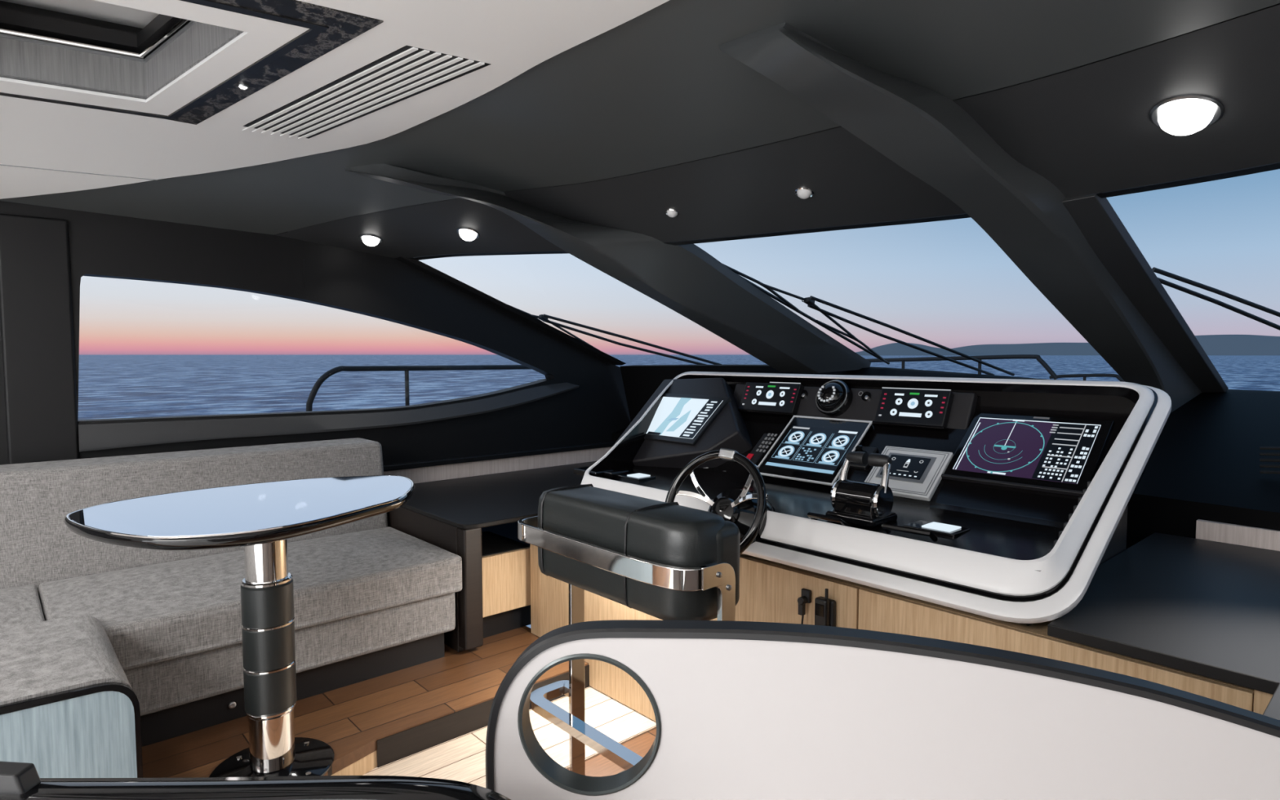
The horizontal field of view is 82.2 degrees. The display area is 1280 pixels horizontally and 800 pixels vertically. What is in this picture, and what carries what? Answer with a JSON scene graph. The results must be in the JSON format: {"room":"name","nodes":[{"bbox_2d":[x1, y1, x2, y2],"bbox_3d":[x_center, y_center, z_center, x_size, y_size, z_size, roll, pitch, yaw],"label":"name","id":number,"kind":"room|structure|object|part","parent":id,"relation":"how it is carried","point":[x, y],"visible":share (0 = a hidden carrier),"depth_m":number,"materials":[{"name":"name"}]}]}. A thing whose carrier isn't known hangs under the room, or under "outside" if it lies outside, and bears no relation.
{"room":"control cabin","nodes":[
{"label":"control cabin","id":0,"kind":"room"},
{"bbox_2d":[0,200,631,545],"bbox_3d":[-2.829,0.129,2.781,7.500,2.000,0.100,-3,5,-42],"label":"wall","id":1,"kind":"structure","parent":0,"point":[389,289],"depth_m":3.92,"materials":[{"name":"black paint"}]},
{"bbox_2d":[0,213,79,464],"bbox_3d":[-2.468,-0.116,3.018,0.229,1.260,0.030,-3,5,-42],"label":"wall panel","id":2,"kind":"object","parent":1,"relation":"attached to","point":[36,308],"depth_m":3.00,"materials":[{"name":"black paint"}]},
{"bbox_2d":[78,382,579,451],"bbox_3d":[-1.407,0.049,3.985,2.631,0.232,0.090,-3,5,-42],"label":"trim","id":3,"kind":"structure","parent":1,"relation":"attached to","point":[92,437],"depth_m":3.62,"materials":[{"name":"grey"}]},
{"bbox_2d":[383,446,612,483],"bbox_3d":[-0.801,0.399,4.547,1.850,0.093,0.020,-3,5,-42],"label":"trim","id":4,"kind":"structure","parent":1,"relation":"attached to","point":[424,474],"depth_m":4.47,"materials":[{"name":"grey fabric"}]},
{"bbox_2d":[382,440,615,471],"bbox_3d":[-0.791,0.337,4.532,1.850,0.032,0.050,-3,5,-42],"label":"trim","id":5,"kind":"structure","parent":1,"relation":"attached to","point":[398,466],"depth_m":4.42,"materials":[{"name":"black"}]},
{"bbox_2d":[394,257,626,365],"bbox_3d":[-0.720,-0.523,4.519,1.672,0.633,0.085,-3,5,-42],"label":"trim","id":6,"kind":"structure","parent":1,"relation":"attached to","point":[417,264],"depth_m":4.42,"materials":[{"name":"black plastic"}]},
{"bbox_2d":[142,626,588,777],"bbox_3d":[-2.721,1.228,1.531,5.900,0.040,2.000,-3,5,-42],"label":"floor","id":7,"kind":"structure","parent":0,"point":[351,718],"depth_m":2.69,"materials":[{"name":"brown wood"}]},
{"bbox_2d":[0,437,462,777],"bbox_3d":[-1.705,0.711,2.585,2.120,0.869,1.660,-3,5,-42],"label":"sofa","id":8,"kind":"object","parent":7,"relation":"on","point":[108,652],"visible":0.91,"depth_m":2.72,"materials":[{"name":"fabric"}]},
{"bbox_2d":[0,584,44,629],"bbox_3d":[-2.292,0.778,2.228,0.745,0.172,0.700,-3,5,-42],"label":"seat cushion","id":9,"kind":"object","parent":8,"relation":"on","point":[23,605],"depth_m":2.47,"materials":[{"name":"fabric"}]},
{"bbox_3d":[-1.819,0.880,1.811,0.882,0.380,0.600,-3,5,-42],"label":"return seat","id":10,"kind":"part","parent":8,"relation":"part of","materials":[{"name":"fabric"}]},
{"bbox_3d":[-1.612,0.960,1.581,0.876,0.488,0.016,-3,5,-42],"label":"panel","id":11,"kind":"part","parent":8,"relation":"part of","materials":[{"name":"blue wood"}]},
{"bbox_2d":[0,437,387,595],"bbox_3d":[-2.139,0.529,3.064,2.110,0.565,0.352,-3,5,-42],"label":"cushion","id":12,"kind":"object","parent":8,"relation":"on","point":[37,545],"depth_m":2.95,"materials":[{"name":"fabric"}]},
{"bbox_2d":[38,526,462,671],"bbox_3d":[-1.496,0.735,2.919,1.355,0.172,0.735,-3,5,-42],"label":"seat cushion","id":13,"kind":"object","parent":8,"relation":"on","point":[164,612],"depth_m":2.72,"materials":[{"name":"fabric"}]},
{"bbox_3d":[-1.562,0.905,3.048,1.275,0.178,0.910,-3,5,-42],"label":"seat","id":14,"kind":"part","parent":8,"relation":"part of","materials":[{"name":"fabric"}]},
{"bbox_2d":[63,475,414,777],"bbox_3d":[-1.103,0.733,2.232,0.973,0.861,0.752,-3,5,-42],"label":"dining table","id":15,"kind":"object","parent":7,"relation":"on","point":[260,518],"visible":0.96,"depth_m":2.21,"materials":[{"name":"black"}]},
{"bbox_3d":[-1.154,1.150,2.306,0.356,0.020,0.356,-3,5,-42],"label":"plate","id":16,"kind":"part","parent":15,"relation":"part of","materials":[{"name":"black metal"}]},
{"bbox_2d":[331,751,377,775],"bbox_3d":[-2.570,1.315,0.657,4.950,0.094,0.490,-3,5,-42],"label":"trim","id":17,"kind":"structure","parent":7,"relation":"attached to","point":[367,763],"depth_m":2.44,"materials":[{"name":"brown wood"}]},
{"bbox_2d":[376,664,589,767],"bbox_3d":[-0.557,1.183,2.796,0.910,0.094,0.015,-3,5,-42],"label":"trim","id":18,"kind":"structure","parent":7,"relation":"attached to","point":[395,747],"depth_m":2.64,"materials":[{"name":"black wood"}]},
{"bbox_2d":[386,461,596,652],"bbox_3d":[-0.475,0.759,4.091,1.704,0.580,1.115,-3,5,-42],"label":"base cabinet","id":19,"kind":"object","parent":7,"relation":"on","point":[450,515],"visible":0.56,"depth_m":3.42,"materials":[{"name":"black wood"}]},
{"bbox_3d":[-1.106,0.803,3.575,0.055,0.556,0.990,-3,5,-42],"label":"panel","id":20,"kind":"part","parent":19,"relation":"part of","materials":[{"name":"grey fabric"}]},
{"bbox_3d":[-0.742,0.816,3.204,0.090,0.536,0.072,-3,5,-42],"label":"corner post","id":21,"kind":"part","parent":19,"relation":"part of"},
{"bbox_2d":[400,461,596,528],"bbox_3d":[-0.475,0.481,4.074,1.704,0.022,1.115,-3,5,-42],"label":"countertop","id":22,"kind":"structure","parent":19,"relation":"on","point":[474,502],"depth_m":3.75,"materials":[{"name":"black"}]},
{"bbox_3d":[-0.626,0.839,3.380,0.315,0.272,0.025,-3,5,-42],"label":"panel","id":23,"kind":"part","parent":19,"relation":"part of","materials":[{"name":"brown wood"}]},
{"bbox_2d":[362,685,656,787],"bbox_3d":[-0.892,1.453,-0.452,5.950,0.045,4.390,-3,5,-42],"label":"floor","id":24,"kind":"structure","parent":0,"point":[462,758],"depth_m":2.62,"materials":[{"name":"beige wood"}]},
{"bbox_2d":[517,484,739,775],"bbox_3d":[-0.035,0.767,1.841,0.229,1.039,0.718,-3,5,-42],"label":"chair","id":25,"kind":"object","parent":24,"relation":"on","point":[664,561],"visible":0.96,"depth_m":1.73,"materials":[{"name":"black leather"}]},
{"bbox_3d":[-0.193,0.794,2.079,0.085,0.952,0.021,-3,5,-42],"label":"leg","id":26,"kind":"part","parent":25,"relation":"part of","materials":[{"name":"silver metal"}]},
{"bbox_3d":[-0.078,0.364,1.811,0.158,0.048,0.668,-3,5,-42],"label":"rail","id":27,"kind":"part","parent":25,"relation":"part of","materials":[{"name":"silver metal"}]},
{"bbox_3d":[-0.034,0.366,1.839,0.178,0.226,0.594,-3,5,-42],"label":"backrest","id":28,"kind":"part","parent":25,"relation":"part of","materials":[{"name":"black leather"}]},
{"bbox_3d":[0.168,0.826,1.620,0.105,0.946,0.014,-3,5,-42],"label":"leg","id":29,"kind":"part","parent":25,"relation":"part of","materials":[{"name":"silver metal"}]},
{"bbox_2d":[485,619,1279,799],"bbox_3d":[0.363,0.831,1.072,0.813,1.005,0.927,-3,5,-42],"label":"wall","id":30,"kind":"structure","parent":24,"relation":"on","point":[744,710],"depth_m":1.03,"materials":[{"name":"grey"}]},
{"bbox_2d":[529,543,1273,720],"bbox_3d":[0.674,0.853,2.715,0.842,0.758,2.632,-3,5,-42],"label":"base cabinet","id":31,"kind":"object","parent":24,"relation":"on","point":[770,591],"visible":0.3,"depth_m":2.13,"materials":[{"name":"brown wood"}]},
{"bbox_3d":[-0.399,0.862,3.470,0.230,0.648,0.078,-3,5,-42],"label":"panel","id":32,"kind":"part","parent":31,"relation":"part of","materials":[{"name":"brown wood"}]},
{"bbox_3d":[0.090,0.867,2.751,0.017,0.721,1.624,-3,5,-42],"label":"door","id":33,"kind":"part","parent":31,"relation":"part of","materials":[{"name":"brown wood"}]},
{"bbox_2d":[797,588,811,624],"bbox_3d":[0.500,0.700,2.243,0.037,0.241,0.032,-3,5,-42],"label":"handheld microphone","id":34,"kind":"object","parent":31,"relation":"attached to","point":[806,594],"visible":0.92,"depth_m":2.23,"materials":[{"name":"black plastic"}]},
{"bbox_3d":[0.509,0.599,2.245,0.013,0.040,0.032,-3,5,-42],"label":"plate","id":35,"kind":"part","parent":34,"relation":"part of","materials":[{"name":"black plastic"}]},
{"bbox_2d":[814,588,835,626],"bbox_3d":[0.547,0.631,2.179,0.046,0.150,0.060,-3,5,-42],"label":"handset","id":36,"kind":"object","parent":31,"relation":"attached to","point":[824,606],"visible":0.59,"depth_m":2.16,"materials":[{"name":"black plastic"}]},
{"bbox_3d":[0.933,0.925,1.817,0.017,0.721,0.882,-3,5,-42],"label":"door","id":37,"kind":"part","parent":31,"relation":"part of","materials":[{"name":"brown wood"}]},
{"bbox_2d":[1047,532,1279,719],"bbox_3d":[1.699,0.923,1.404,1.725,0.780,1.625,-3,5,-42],"label":"countertop","id":38,"kind":"structure","parent":31,"relation":"on","point":[1210,609],"depth_m":1.77,"materials":[{"name":"black"}]},
{"bbox_2d":[573,371,1171,626],"bbox_3d":[0.607,0.239,2.789,1.030,0.650,2.178,-3,5,-42],"label":"console","id":39,"kind":"object","parent":38,"relation":"on","point":[1010,495],"visible":0.94,"depth_m":2.43,"materials":[{"name":"white lacquer"},{"name":"black plastic"}]},
{"bbox_2d":[617,472,656,481],"bbox_3d":[-0.016,0.324,3.068,0.100,0.015,0.140,-3,5,-42],"label":"switch plate","id":40,"kind":"object","parent":39,"relation":"attached to","point":[632,477],"depth_m":3.04,"materials":[{"name":"black"}]},
{"bbox_2d":[665,448,775,557],"bbox_3d":[0.318,0.344,2.393,0.420,0.382,0.378,-3,5,-42],"label":"steering wheel","id":41,"kind":"object","parent":39,"relation":"attached to","point":[744,508],"visible":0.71,"depth_m":2.34,"materials":[{"name":"black leather"},{"name":"polished chrome"}]},
{"bbox_2d":[800,390,808,399],"bbox_3d":[0.700,-0.025,3.190,0.035,0.039,0.060,-3,5,-42],"label":"switch","id":42,"kind":"object","parent":39,"relation":"attached to","point":[804,393],"depth_m":3.17,"materials":[{"name":"grey"}]},
{"bbox_3d":[0.565,0.362,2.210,0.044,0.034,0.127,-3,5,-42],"label":"grab rail","id":43,"kind":"part","parent":39,"relation":"part of","materials":[{"name":"black"}]},
{"bbox_3d":[0.815,0.053,3.064,0.121,0.207,1.130,-3,5,-42],"label":"brow panel","id":44,"kind":"part","parent":39,"relation":"part of","materials":[{"name":"black plastic"}]},
{"bbox_3d":[0.591,0.146,2.788,0.840,0.405,2.041,-3,5,-42],"label":"dash panel","id":45,"kind":"part","parent":39,"relation":"part of","materials":[{"name":"black plastic"}]},
{"bbox_2d":[825,451,897,528],"bbox_3d":[0.688,0.271,2.276,0.150,0.211,0.171,-3,5,-42],"label":"lever","id":46,"kind":"object","parent":39,"relation":"on","point":[867,504],"visible":0.99,"depth_m":2.24,"materials":[{"name":"black"}]},
{"bbox_3d":[0.656,0.225,2.334,0.063,0.106,0.032,-1,4,-19],"label":"lever","id":47,"kind":"part","parent":46,"relation":"part of","materials":[{"name":"silver metal"}]},
{"bbox_3d":[0.746,0.231,2.235,0.032,0.106,0.064,2,4,25],"label":"lever","id":48,"kind":"part","parent":46,"relation":"part of","materials":[{"name":"silver metal"}]},
{"bbox_2d":[857,391,871,400],"bbox_3d":[0.903,-0.015,2.967,0.035,0.039,0.060,-3,5,-42],"label":"switch","id":49,"kind":"object","parent":39,"relation":"attached to","point":[862,395],"depth_m":2.97,"materials":[{"name":"grey"}]},
{"bbox_3d":[0.753,0.371,2.055,0.150,0.035,0.042,3,5,44],"label":"grab rail","id":50,"kind":"part","parent":39,"relation":"part of","materials":[{"name":"black"}]},
{"bbox_2d":[902,520,969,537],"bbox_3d":[0.871,0.380,2.156,0.105,0.015,0.155,-3,5,-42],"label":"switch plate","id":51,"kind":"object","parent":39,"relation":"attached to","point":[942,530],"depth_m":2.12,"materials":[{"name":"black"}]},
{"bbox_3d":[1.239,0.929,1.475,0.019,0.756,0.030,-3,5,-42],"label":"corner post","id":52,"kind":"part","parent":31,"relation":"part of","materials":[{"name":"brown wood"}]},
{"bbox_2d":[0,0,1279,257],"bbox_3d":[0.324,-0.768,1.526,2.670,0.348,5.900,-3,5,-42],"label":"ceiling","id":53,"kind":"structure","parent":0,"point":[1086,130],"depth_m":2.35,"materials":[{"name":"grey paint"}]},
{"bbox_2d":[0,164,157,180],"bbox_3d":[-2.168,-0.865,2.765,0.582,0.017,0.052,-3,5,-42],"label":"trim","id":54,"kind":"structure","parent":53,"relation":"attached to","point":[0,164],"depth_m":2.79,"materials":[{"name":"grey metal"}]},
{"bbox_2d":[0,0,383,124],"bbox_3d":[-1.501,-1.029,1.885,1.120,0.253,1.424,-3,5,-42],"label":"roof hatch","id":55,"kind":"object","parent":53,"relation":"attached to","point":[133,47],"visible":0.99,"depth_m":2.14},
{"bbox_3d":[-1.502,-1.152,1.878,1.073,0.006,0.655,3,5,40],"label":"blind panel","id":56,"kind":"part","parent":55,"relation":"part of","materials":[{"name":"white fabric"}]},
{"bbox_3d":[-1.480,-1.053,2.069,1.064,0.012,0.390,1,4,9],"label":"chrome rail","id":57,"kind":"part","parent":55,"relation":"part of","materials":[{"name":"black"}]},
{"bbox_2d":[237,83,248,89],"bbox_3d":[-1.162,-0.918,2.148,0.029,0.013,0.029,-3,5,-42],"label":"recessed light","id":58,"kind":"object","parent":55,"relation":"attached to","point":[241,86],"visible":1,"depth_m":2.14,"materials":[{"name":"silver metal"}]},
{"bbox_3d":[-1.501,-0.910,1.893,1.559,0.009,0.922,3,5,40],"label":"marble frame","id":59,"kind":"part","parent":55,"relation":"part of","materials":[{"name":"black stone"}]},
{"bbox_2d":[242,45,491,139],"bbox_3d":[-0.909,-0.931,2.284,0.365,0.004,1.099,-3,5,-42],"label":"ceiling vent","id":60,"kind":"object","parent":53,"relation":"in","point":[406,72],"visible":1,"depth_m":2.20,"materials":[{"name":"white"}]},
{"bbox_2d":[359,234,382,246],"bbox_3d":[-1.347,-0.798,3.670,0.110,0.054,0.110,-3,5,-42],"label":"recessed light","id":61,"kind":"object","parent":53,"relation":"in","point":[371,240],"visible":1,"depth_m":3.64,"materials":[{"name":"white glass"}]},
{"bbox_2d":[456,226,479,240],"bbox_3d":[-0.825,-0.794,3.521,0.108,0.059,0.110,-3,5,-42],"label":"recessed light","id":62,"kind":"object","parent":53,"relation":"in","point":[465,233],"visible":1,"depth_m":3.49,"materials":[{"name":"white glass"}]},
{"bbox_2d":[665,208,679,217],"bbox_3d":[0.134,-0.775,3.039,0.056,0.036,0.058,-3,5,-42],"label":"recessed light","id":63,"kind":"object","parent":53,"relation":"in","point":[671,212],"visible":1,"depth_m":3.02,"materials":[{"name":"silver metal"}]},
{"bbox_2d":[795,186,813,199],"bbox_3d":[0.600,-0.755,2.679,0.067,0.039,0.069,-3,5,-42],"label":"recessed light","id":64,"kind":"object","parent":53,"relation":"in","point":[803,193],"visible":1,"depth_m":2.66,"materials":[{"name":"silver metal"}]},
{"bbox_2d":[1149,94,1224,135],"bbox_3d":[1.367,-0.708,1.837,0.147,0.080,0.153,-3,5,-42],"label":"recessed light","id":65,"kind":"object","parent":53,"relation":"in","point":[1187,114],"visible":1,"depth_m":1.80,"materials":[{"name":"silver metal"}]},
{"bbox_2d":[408,161,1279,260],"bbox_3d":[1.007,-0.655,2.149,0.952,0.062,5.900,-3,5,-42],"label":"trim","id":66,"kind":"structure","parent":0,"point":[1276,166],"depth_m":2.75,"materials":[{"name":"black"}]},
{"bbox_2d":[612,364,1279,549],"bbox_3d":[2.208,0.504,3.304,2.054,1.286,5.900,-3,5,-42],"label":"wall","id":67,"kind":"structure","parent":0,"point":[1204,463],"depth_m":2.88,"materials":[{"name":"black"}]},
{"bbox_2d":[344,164,871,373],"bbox_3d":[0.178,-0.588,3.795,3.097,0.927,0.709,-3,5,-42],"label":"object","id":68,"kind":"structure","parent":67,"relation":"attached to","point":[686,279],"depth_m":3.51,"materials":[{"name":"grey"}]},
{"bbox_2d":[718,22,1201,413],"bbox_3d":[1.565,-0.420,2.824,3.407,1.177,0.432,-3,5,-42],"label":"windshield pillar","id":69,"kind":"structure","parent":67,"relation":"attached to","point":[921,130],"depth_m":2.17,"materials":[{"name":"grey"}]},
{"bbox_2d":[1062,192,1228,392],"bbox_3d":[2.147,-0.346,3.077,2.145,0.727,0.192,-3,5,-42],"label":"trim","id":70,"kind":"structure","parent":67,"relation":"attached to","point":[1095,216],"depth_m":2.78,"materials":[{"name":"grey plastic"}]},
{"bbox_2d":[1195,519,1279,551],"bbox_3d":[2.745,0.496,1.536,0.030,0.064,2.560,-3,5,-42],"label":"trim","id":71,"kind":"structure","parent":67,"relation":"attached to","point":[1267,539],"depth_m":2.39,"materials":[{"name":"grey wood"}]},
{"bbox_2d":[1259,446,1279,474],"bbox_3d":[2.248,0.210,2.527,0.012,0.108,0.176,-3,5,-42],"label":"air vent","id":72,"kind":"object","parent":67,"relation":"in","point":[1260,447],"visible":1,"depth_m":2.57,"materials":[{"name":"black plastic"}]},
{"bbox_3d":[2.717,-0.285,1.826,2.964,0.714,3.000,-3,5,-42],"label":"window","id":73,"kind":"structure","parent":67,"relation":"in","visible":0},
{"bbox_2d":[1151,266,1279,330],"bbox_3d":[2.449,-0.357,2.958,0.891,0.325,0.490,-3,5,-42],"label":"windscreen wiper","id":74,"kind":"object","parent":73,"relation":"attached to","point":[1173,276],"visible":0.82,"depth_m":2.89,"materials":[{"name":"black metal"}]},
{"bbox_3d":[1.304,-0.397,3.713,2.535,0.689,1.700,-3,5,-42],"label":"window","id":75,"kind":"structure","parent":67,"relation":"in","visible":0},
{"bbox_2d":[724,264,1014,375],"bbox_3d":[1.284,-0.429,4.014,2.193,0.638,0.645,-3,5,-42],"label":"windscreen wiper","id":76,"kind":"object","parent":75,"relation":"attached to","point":[810,300],"visible":0.96,"depth_m":4.13,"materials":[{"name":"black metal"}]},
{"bbox_3d":[0.932,-0.473,4.112,1.805,0.564,0.018,-3,5,-42],"label":"blade","id":77,"kind":"part","parent":76,"relation":"part of","materials":[{"name":"black rubber"}]},
{"bbox_3d":[1.558,-0.333,4.291,1.465,0.412,0.046,-2,4,-26],"label":"arm","id":78,"kind":"part","parent":76,"relation":"part of","materials":[{"name":"black metal"}]},
{"bbox_3d":[1.601,-0.346,4.174,1.573,0.439,0.029,-2,4,-26],"label":"arm","id":79,"kind":"part","parent":76,"relation":"part of","materials":[{"name":"black metal"}]},
{"bbox_3d":[-0.120,-0.498,4.317,2.140,0.608,1.110,-3,5,-42],"label":"window","id":80,"kind":"structure","parent":67,"relation":"in","visible":0},
{"bbox_2d":[510,305,721,364],"bbox_3d":[-0.215,-0.432,4.799,1.406,0.444,0.764,-3,5,-42],"label":"windscreen wiper","id":81,"kind":"object","parent":80,"relation":"attached to","point":[544,317],"visible":0.58,"depth_m":4.85,"materials":[{"name":"black metal"}]},
{"bbox_3d":[-0.084,-0.378,4.927,1.140,0.319,0.065,-1,4,-15],"label":"arm","id":82,"kind":"part","parent":81,"relation":"part of","materials":[{"name":"black metal"}]},
{"bbox_3d":[-2.407,0.560,3.910,7.600,0.100,0.930,-3,5,-42],"label":"deck","id":83,"kind":"object","parent":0,"visible":0},
{"bbox_2d":[306,364,530,411],"bbox_3d":[-1.359,0.091,5.183,1.951,0.681,0.036,-3,5,-42],"label":"rail","id":84,"kind":"object","parent":83,"relation":"on","point":[322,379],"visible":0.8,"depth_m":4.96,"materials":[{"name":"black metal"}]},
{"bbox_3d":[-1.580,0.115,4.986,0.027,0.655,0.027,2,4,25],"label":"post","id":85,"kind":"part","parent":84,"relation":"part of","materials":[{"name":"metal"}]},
{"label":"outside","id":86,"kind":"structure","parent":0,"visible":0},
{"bbox_2d":[855,342,1001,355],"bbox_3d":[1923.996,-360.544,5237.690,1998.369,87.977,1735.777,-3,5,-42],"label":"hills","id":87,"kind":"structure","parent":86,"point":[894,348],"depth_m":4603.87,"materials":[{"name":"grey"}]},
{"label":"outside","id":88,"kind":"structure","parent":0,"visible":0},
{"bbox_2d":[951,334,1279,355],"bbox_3d":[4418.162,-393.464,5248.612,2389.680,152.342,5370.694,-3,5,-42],"label":"hills","id":89,"kind":"structure","parent":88,"point":[1212,344],"depth_m":5297.08,"materials":[{"name":"grey"}]},
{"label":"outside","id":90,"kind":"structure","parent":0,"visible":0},
{"bbox_3d":[5.090,0.325,7.308,7.700,0.150,8.800,-3,5,-42],"label":"floor","id":91,"kind":"structure","parent":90,"visible":0},
{"bbox_2d":[866,354,1057,379],"bbox_3d":[4.023,-0.345,11.224,0.060,0.703,4.359,-3,5,-42],"label":"bow rail","id":92,"kind":"object","parent":91,"relation":"on","point":[1039,359],"visible":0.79,"depth_m":10.33,"materials":[{"name":"black metal"}]},
{"bbox_3d":[4.024,-0.302,11.226,0.044,0.619,0.044,2,4,25],"label":"post","id":93,"kind":"part","parent":92,"relation":"part of","materials":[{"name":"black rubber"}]},
{"bbox_3d":[4.797,-0.267,10.367,0.044,0.653,0.044,-1,4,-19],"label":"post","id":94,"kind":"part","parent":92,"relation":"part of","materials":[{"name":"metal"}]},
{"bbox_2d":[1048,373,1124,382],"bbox_3d":[5.725,-0.109,9.345,0.044,0.464,0.939,-3,5,-42],"label":"bow rail","id":95,"kind":"object","parent":91,"relation":"on","point":[1118,377],"visible":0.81,"depth_m":9.33,"materials":[{"name":"black metal"}]},
{"bbox_3d":[-1.397,1.502,-1.198,4.200,0.039,3.955,-3,5,-42],"label":"floor","id":96,"kind":"structure","parent":0,"visible":0},
{"bbox_2d":[0,761,511,799],"bbox_3d":[-0.544,0.894,0.935,0.684,0.896,0.623,-3,5,-42],"label":"wall","id":97,"kind":"structure","parent":96,"relation":"on","point":[18,780],"depth_m":0.91,"materials":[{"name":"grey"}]},
{"bbox_3d":[-0.845,0.469,0.909,0.188,0.043,0.030,0,4,0],"label":"post","id":98,"kind":"part","parent":97,"relation":"part of","materials":[{"name":"black"}]}
]}

